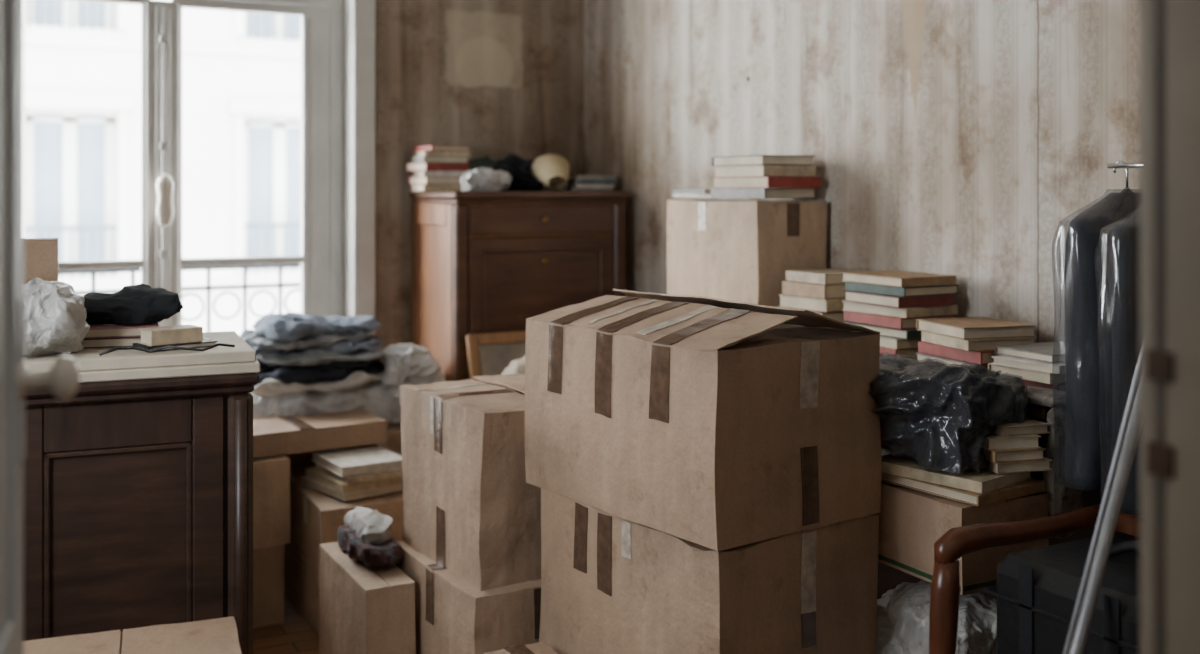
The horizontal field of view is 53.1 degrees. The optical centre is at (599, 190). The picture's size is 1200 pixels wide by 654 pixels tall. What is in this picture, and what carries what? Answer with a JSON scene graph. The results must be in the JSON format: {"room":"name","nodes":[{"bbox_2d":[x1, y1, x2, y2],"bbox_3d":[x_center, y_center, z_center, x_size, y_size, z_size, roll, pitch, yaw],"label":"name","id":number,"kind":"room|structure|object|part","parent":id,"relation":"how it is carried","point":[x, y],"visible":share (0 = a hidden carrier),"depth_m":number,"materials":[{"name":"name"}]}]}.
{"room":"cluttered storage room","nodes":[
{"label":"cluttered storage room","id":0,"kind":"room"},
{"bbox_2d":[253,593,318,653],"bbox_3d":[-0.107,1.400,1.789,3.550,0.100,6.600,0,0,-28],"label":"floor","id":1,"kind":"structure","parent":0,"point":[294,636],"depth_m":3.62,"materials":[{"name":"brown wood"}]},
{"bbox_2d":[24,616,242,653],"bbox_3d":[-0.791,1.069,1.975,0.397,0.562,0.408,0,0,-21],"label":"box","id":2,"kind":"object","parent":1,"relation":"on","point":[209,635],"visible":0.97,"depth_m":2.10,"materials":[{"name":"cardboard"}]},
{"bbox_2d":[24,331,259,653],"bbox_3d":[-1.331,0.856,2.724,1.022,0.989,0.515,0,0,-23],"label":"base cabinet","id":3,"kind":"object","parent":1,"relation":"on","point":[138,494],"depth_m":2.62,"materials":[{"name":"brown wood"}]},
{"bbox_2d":[24,238,57,281],"bbox_3d":[-1.361,0.237,2.828,0.151,0.246,0.102,0,0,-23],"label":"carton","id":4,"kind":"object","parent":3,"relation":"on","point":[40,255],"visible":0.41,"depth_m":2.80,"materials":[{"name":"cardboard"}]},
{"bbox_2d":[24,278,91,356],"bbox_3d":[-1.231,0.275,2.638,0.246,0.168,0.212,0,0,30],"label":"plastic bag","id":5,"kind":"object","parent":3,"relation":"on","point":[57,314],"visible":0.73,"depth_m":2.57,"materials":[{"name":"white plastic"}]},
{"bbox_2d":[76,284,184,348],"bbox_3d":[-1.122,0.291,2.848,0.262,0.138,0.204,0,0,-20],"label":"clothes","id":6,"kind":"object","parent":3,"relation":"on","point":[100,335],"depth_m":2.78,"materials":[{"name":"black fabric"}]},
{"bbox_3d":[-1.123,0.268,2.852,0.256,0.091,0.186,0,0,-18],"label":"black cap","id":7,"kind":"part","parent":6,"relation":"part of","materials":[{"name":"black fabric"}]},
{"bbox_3d":[-1.140,0.385,2.774,0.632,0.048,0.452,0,0,-23],"label":"folded board panels","id":8,"kind":"part","parent":3,"relation":"part of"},
{"bbox_2d":[99,343,234,355],"bbox_3d":[-0.954,0.350,2.653,0.282,0.018,0.036,0,0,-18],"label":"cable","id":9,"kind":"object","parent":3,"relation":"on","point":[217,344],"visible":1,"depth_m":2.65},
{"bbox_2d":[133,324,217,351],"bbox_3d":[-0.973,0.337,2.750,0.165,0.046,0.095,0,0,-40],"label":"book stack","id":10,"kind":"object","parent":3,"relation":"on","point":[190,336],"visible":0.9,"depth_m":2.71,"materials":[{"name":"beige paper"}]},
{"bbox_2d":[253,544,284,627],"bbox_3d":[-1.299,1.227,3.839,0.475,0.246,0.465,0,0,-28],"label":"box","id":11,"kind":"object","parent":1,"relation":"on","point":[268,561],"visible":0.15,"depth_m":3.72,"materials":[{"name":"cardboard"}]},
{"bbox_2d":[253,455,289,547],"bbox_3d":[-1.291,0.974,3.855,0.486,0.268,0.465,0,0,-28],"label":"box","id":12,"kind":"object","parent":11,"relation":"on","point":[271,474],"visible":0.21,"depth_m":3.74,"materials":[{"name":"cardboard"}]},
{"bbox_2d":[253,409,386,457],"bbox_3d":[-0.999,0.800,3.946,0.543,0.077,0.246,0,0,-32],"label":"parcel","id":13,"kind":"object","parent":12,"relation":"on","point":[281,435],"visible":0.7,"depth_m":3.90,"materials":[{"name":"cardboard"}]},
{"bbox_2d":[251,382,395,423],"bbox_3d":[-1.022,0.751,4.298,0.605,0.173,0.372,0,0,-28],"label":"bag","id":14,"kind":"object","parent":13,"relation":"on","point":[373,398],"visible":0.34,"depth_m":4.16,"materials":[{"name":"grey plastic"}]},
{"bbox_2d":[242,312,385,396],"bbox_3d":[-1.038,0.564,4.278,0.564,0.260,0.393,0,0,-25],"label":"folded clothes","id":15,"kind":"object","parent":14,"relation":"on","point":[296,353],"visible":0.89,"depth_m":4.14,"materials":[{"name":"fabric"}]},
{"bbox_2d":[285,422,402,592],"bbox_3d":[-0.928,1.097,4.332,0.554,0.507,0.436,0,0,-28],"label":"box","id":16,"kind":"object","parent":1,"relation":"on","point":[299,462],"visible":0.02,"depth_m":4.06,"materials":[{"name":"cardboard"}]},
{"bbox_2d":[379,342,444,423],"bbox_3d":[-0.693,0.692,4.391,0.263,0.288,0.319,0,0,-28],"label":"bundle","id":17,"kind":"object","parent":16,"relation":"on","point":[412,365],"visible":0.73,"depth_m":4.28,"materials":[{"name":"fabric"}]},
{"bbox_2d":[286,477,402,636],"bbox_3d":[-0.756,1.153,3.895,0.425,0.394,0.457,0,0,-28],"label":"box","id":18,"kind":"object","parent":1,"relation":"on","point":[315,515],"visible":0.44,"depth_m":3.73,"materials":[{"name":"cardboard"}]},
{"bbox_2d":[301,444,402,500],"bbox_3d":[-0.773,0.902,3.855,0.264,0.100,0.326,0,0,-38],"label":"book stack","id":19,"kind":"object","parent":18,"relation":"on","point":[355,472],"visible":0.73,"depth_m":3.77,"materials":[{"name":"beige paper"}]},
{"bbox_2d":[319,542,415,653],"bbox_3d":[-0.642,1.182,3.280,0.139,0.336,0.441,0,0,-28],"label":"box","id":20,"kind":"object","parent":1,"relation":"on","point":[363,610],"visible":0.8,"depth_m":3.13,"materials":[{"name":"cardboard"}]},
{"bbox_2d":[335,507,402,568],"bbox_3d":[-0.644,0.951,3.327,0.130,0.114,0.334,0,0,-28],"label":"bundle","id":21,"kind":"object","parent":20,"relation":"on","point":[367,535],"visible":1,"depth_m":3.27,"materials":[{"name":"fabric"}]},
{"bbox_2d":[394,541,539,653],"bbox_3d":[-0.281,1.158,3.169,0.370,0.384,0.542,0,0,-31],"label":"box","id":22,"kind":"object","parent":1,"relation":"on","point":[452,616],"visible":0.43,"depth_m":2.93,"materials":[{"name":"cardboard"}]},
{"bbox_2d":[402,375,540,591],"bbox_3d":[-0.234,0.751,3.226,0.455,0.441,0.506,0,0,-32],"label":"box","id":23,"kind":"object","parent":22,"relation":"on","point":[470,507],"visible":0.71,"depth_m":2.98,"materials":[{"name":"cardboard"}]},
{"bbox_2d":[466,331,526,379],"bbox_3d":[-0.204,0.936,4.356,0.500,0.825,0.280,0,0,-28],"label":"picture frame","id":24,"kind":"object","parent":1,"relation":"on","point":[488,353],"visible":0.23,"depth_m":4.37,"materials":[{"name":"brown wood"}]},
{"bbox_2d":[409,191,630,381],"bbox_3d":[-0.321,0.677,4.747,0.734,1.345,0.515,0,0,-28],"label":"cabinet","id":25,"kind":"object","parent":1,"relation":"on","point":[483,262],"visible":0.44,"depth_m":4.53,"materials":[{"name":"brown wood"}]},
{"bbox_2d":[405,145,470,190],"bbox_3d":[-0.631,-0.085,4.740,0.228,0.177,0.200,0,0,-32],"label":"book stack","id":26,"kind":"object","parent":25,"relation":"on","point":[435,167],"visible":0.91,"depth_m":4.67,"materials":[{"name":"beige paper"}]},
{"bbox_2d":[460,167,512,190],"bbox_3d":[-0.434,-0.042,4.595,0.186,0.092,0.210,0,0,30],"label":"plastic bag","id":27,"kind":"object","parent":25,"relation":"on","point":[480,179],"visible":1,"depth_m":4.52,"materials":[{"name":"white plastic"}]},
{"bbox_2d":[467,151,543,190],"bbox_3d":[-0.388,-0.075,4.806,0.353,0.159,0.227,0,0,-28],"label":"bag","id":28,"kind":"object","parent":25,"relation":"on","point":[523,179],"visible":0.5,"depth_m":4.75,"materials":[{"name":"black fabric"}]},
{"bbox_2d":[532,154,569,188],"bbox_3d":[-0.170,-0.074,4.743,0.156,0.139,0.180,0,0,-31],"label":"lampshade","id":29,"kind":"object","parent":25,"relation":"on","point":[544,167],"visible":1,"depth_m":4.72,"materials":[{"name":"fabric"}]},
{"bbox_2d":[557,175,615,190],"bbox_3d":[-0.067,-0.028,4.877,0.196,0.064,0.244,0,0,-22],"label":"paper stack","id":30,"kind":"object","parent":25,"relation":"on","point":[574,182],"visible":0.85,"depth_m":4.78,"materials":[{"name":"grey paper"}]},
{"bbox_2d":[483,641,558,653],"bbox_3d":[-0.126,1.196,2.611,0.153,0.308,0.313,0,0,-28],"label":"box","id":31,"kind":"object","parent":1,"relation":"on","point":[540,647],"visible":1,"depth_m":2.73,"materials":[{"name":"cardboard"}]},
{"bbox_2d":[878,581,996,653],"bbox_3d":[0.761,1.100,2.621,0.327,0.498,0.380,0,0,-28],"label":"plastic bag","id":32,"kind":"object","parent":1,"relation":"on","point":[904,609],"visible":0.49,"depth_m":2.56,"materials":[{"name":"plastic"}]},
{"bbox_2d":[876,481,1048,594],"bbox_3d":[0.771,0.736,2.640,0.254,0.177,0.324,0,0,-28],"label":"box","id":33,"kind":"object","parent":32,"relation":"on","point":[911,521],"visible":0.4,"depth_m":2.53,"materials":[{"name":"cardboard"}]},
{"bbox_2d":[881,452,1044,505],"bbox_3d":[0.772,0.620,2.621,0.237,0.046,0.308,0,0,-36],"label":"book stack","id":34,"kind":"object","parent":33,"relation":"on","point":[983,486],"visible":0.68,"depth_m":2.53,"materials":[{"name":"beige paper"}]},
{"bbox_2d":[871,354,1023,472],"bbox_3d":[0.750,0.479,2.690,0.365,0.220,0.398,0,0,-43],"label":"bag","id":35,"kind":"object","parent":34,"relation":"on","point":[939,414],"visible":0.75,"depth_m":2.54,"materials":[{"name":"black plastic"}]},
{"bbox_2d":[981,416,1051,473],"bbox_3d":[0.865,0.546,2.630,0.154,0.094,0.222,0,0,-14],"label":"book stack","id":36,"kind":"object","parent":34,"relation":"on","point":[1012,447],"visible":0.49,"depth_m":2.53,"materials":[{"name":"beige paper"}]},
{"bbox_2d":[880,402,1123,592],"bbox_3d":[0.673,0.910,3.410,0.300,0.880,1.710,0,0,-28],"label":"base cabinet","id":37,"kind":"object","parent":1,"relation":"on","point":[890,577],"visible":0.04,"depth_m":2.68,"materials":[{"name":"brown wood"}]},
{"bbox_2d":[667,198,827,303],"bbox_3d":[0.461,0.247,3.857,0.266,0.441,0.526,0,0,-28],"label":"box","id":38,"kind":"object","parent":37,"relation":"on","point":[733,250],"visible":0.79,"depth_m":3.67,"materials":[{"name":"cardboard"}]},
{"bbox_2d":[673,189,710,197],"bbox_3d":[0.363,0.011,3.980,0.183,0.026,0.218,0,0,-34],"label":"paper stack","id":39,"kind":"object","parent":38,"relation":"on","point":[699,193],"visible":0.67,"depth_m":3.92,"materials":[{"name":"white paper"}]},
{"bbox_2d":[711,155,820,197],"bbox_3d":[0.514,-0.041,3.751,0.221,0.130,0.296,0,0,-30],"label":"book stack","id":40,"kind":"object","parent":38,"relation":"on","point":[749,176],"visible":1,"depth_m":3.65,"materials":[{"name":"beige paper"}]},
{"bbox_2d":[779,268,863,326],"bbox_3d":[0.666,0.352,3.494,0.220,0.233,0.213,0,0,-32],"label":"book stack","id":41,"kind":"object","parent":37,"relation":"on","point":[822,290],"visible":0.43,"depth_m":3.42,"materials":[{"name":"beige paper"}]},
{"bbox_2d":[841,270,958,361],"bbox_3d":[0.805,0.347,3.235,0.213,0.243,0.270,0,0,-28],"label":"book stack","id":42,"kind":"object","parent":37,"relation":"on","point":[890,302],"visible":0.62,"depth_m":3.14,"materials":[{"name":"beige paper"}]},
{"bbox_2d":[915,317,1036,374],"bbox_3d":[0.932,0.398,2.972,0.229,0.142,0.240,0,0,-23],"label":"book stack","id":43,"kind":"object","parent":37,"relation":"on","point":[972,341],"visible":0.64,"depth_m":2.90,"materials":[{"name":"beige paper"}]},
{"bbox_2d":[988,342,1065,389],"bbox_3d":[1.045,0.418,2.772,0.227,0.102,0.206,0,0,-31],"label":"book stack","id":44,"kind":"object","parent":37,"relation":"on","point":[1042,365],"visible":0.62,"depth_m":2.71,"materials":[{"name":"white paper"}]},
{"bbox_2d":[1019,386,1083,537],"bbox_3d":[0.976,0.595,2.643,0.114,0.313,0.151,0,0,-28],"label":"patterned cloth","id":45,"kind":"object","parent":37,"relation":"hanging from","point":[1064,497],"visible":0.48,"depth_m":2.57,"materials":[{"name":"grey fabric"}]},
{"bbox_2d":[929,504,1139,653],"bbox_3d":[0.992,0.993,2.116,0.558,0.717,0.597,0,0,-28],"label":"wooden armchair","id":46,"kind":"object","parent":1,"relation":"on","point":[957,542],"visible":0.61,"depth_m":2.24,"materials":[{"name":"brown wood"}]},
{"bbox_2d":[982,532,1139,653],"bbox_3d":[0.968,0.768,2.120,0.370,0.290,0.425,0,0,-28],"label":"suitcase","id":47,"kind":"object","parent":46,"relation":"on","point":[1036,590],"visible":0.54,"depth_m":2.11,"materials":[{"name":"plastic"}]},
{"bbox_2d":[1062,352,1139,653],"bbox_3d":[0.959,0.189,2.058,1.114,2.306,0.049,0,0,-35],"label":"metal pole","id":48,"kind":"object","parent":1,"relation":"on","point":[1129,431],"visible":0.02,"depth_m":1.96,"materials":[{"name":"metal"}]},
{"bbox_3d":[0.255,1.224,2.764,0.433,0.252,0.603,0,0,-34],"label":"box","id":49,"kind":"object","parent":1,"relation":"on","visible":0},
{"bbox_2d":[539,488,879,653],"bbox_3d":[0.235,0.901,2.753,0.484,0.401,0.640,0,0,-37],"label":"box","id":50,"kind":"object","parent":49,"relation":"on","point":[611,583],"visible":0.66,"depth_m":2.55,"materials":[{"name":"cardboard"}]},
{"bbox_2d":[526,287,881,550],"bbox_3d":[0.219,0.474,2.765,0.496,0.465,0.695,0,0,-36],"label":"box","id":51,"kind":"object","parent":50,"relation":"on","point":[712,424],"visible":1,"depth_m":2.53,"materials":[{"name":"cardboard"}]},
{"bbox_3d":[-0.058,1.046,3.933,0.454,0.608,0.446,0,0,-28],"label":"box","id":52,"kind":"object","parent":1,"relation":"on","visible":0},
{"bbox_2d":[503,354,526,375],"bbox_3d":[-0.139,0.633,3.910,0.371,0.209,0.292,0,0,-28],"label":"cloth bundle","id":53,"kind":"object","parent":52,"relation":"on","point":[516,366],"visible":0.06,"depth_m":3.81,"materials":[{"name":"white fabric"}]},
{"bbox_2d":[375,0,580,358],"bbox_3d":[-1.454,-0.125,4.641,2.950,2.950,0.300,0,0,-28],"label":"wall","id":54,"kind":"structure","parent":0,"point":[494,78],"depth_m":4.93,"materials":[{"name":"paper"}]},
{"bbox_2d":[58,0,374,336],"bbox_3d":[-1.658,0.025,4.758,3.400,2.950,0.742,0,0,-28],"label":"window","id":55,"kind":"structure","parent":54,"relation":"attached to","point":[336,258],"depth_m":4.74,"materials":[{"name":"white paint"}]},
{"bbox_3d":[-1.733,0.902,4.900,3.400,1.195,0.420,0,0,-28],"label":"balcony railing","id":56,"kind":"part","parent":55,"relation":"part of","materials":[{"name":"grey metal"}]},
{"bbox_2d":[581,0,1139,514],"bbox_3d":[0.861,-0.125,3.589,0.150,2.950,4.330,0,0,-28],"label":"wall","id":57,"kind":"structure","parent":0,"point":[964,139],"depth_m":3.45,"materials":[{"name":"paper"}]},
{"bbox_2d":[1107,163,1139,168],"bbox_3d":[1.217,-0.088,2.532,0.213,0.084,0.212,0,0,-28],"label":"rail","id":58,"kind":"object","parent":57,"relation":"attached to","point":[1109,165],"visible":0.14,"depth_m":2.55,"materials":[{"name":"metal"}]},
{"bbox_2d":[1064,160,1139,488],"bbox_3d":[1.118,0.273,2.554,0.381,0.674,0.194,0,0,-28],"label":"garment","id":59,"kind":"object","parent":58,"relation":"hanging from","point":[1087,325],"visible":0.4,"depth_m":2.46,"materials":[{"name":"black plastic"}]},
{"bbox_2d":[1108,211,1139,511],"bbox_3d":[1.163,0.286,2.417,0.409,0.679,0.184,0,0,-28],"label":"garment","id":60,"kind":"object","parent":58,"relation":"hanging from","point":[1124,244],"visible":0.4,"depth_m":2.33,"materials":[{"name":"black plastic"}]},
{"bbox_3d":[0.660,-0.125,-0.241,3.000,2.950,2.495,0,0,-28],"label":"wall","id":61,"kind":"structure","parent":0,"visible":0},
{"bbox_2d":[0,0,79,653],"bbox_3d":[-0.550,0.220,0.993,0.160,2.240,0.775,0,0,-19],"label":"door","id":62,"kind":"structure","parent":61,"relation":"in","point":[63,378],"depth_m":1.25,"materials":[{"name":"paint"}]},
{"bbox_2d":[1140,0,1199,653],"bbox_3d":[0.087,0.150,0.805,1.370,2.400,0.190,0,0,-28],"label":"door frame","id":63,"kind":"structure","parent":61,"relation":"attached to","point":[1169,29],"depth_m":1.10,"materials":[{"name":"beige paint"}]},
{"label":"outside","id":64,"kind":"structure","parent":0,"visible":0},
{"bbox_3d":[-3.969,13.450,10.382,38.000,0.200,11.200,0,0,-28],"label":"ground","id":65,"kind":"structure","parent":64,"visible":0},
{"bbox_2d":[24,0,299,337],"bbox_3d":[-5.401,2.350,13.075,30.000,22.000,1.100,0,0,-28],"label":"building","id":66,"kind":"structure","parent":65,"relation":"on","point":[241,70],"depth_m":13.04,"materials":[{"name":"stone"}]}
]}

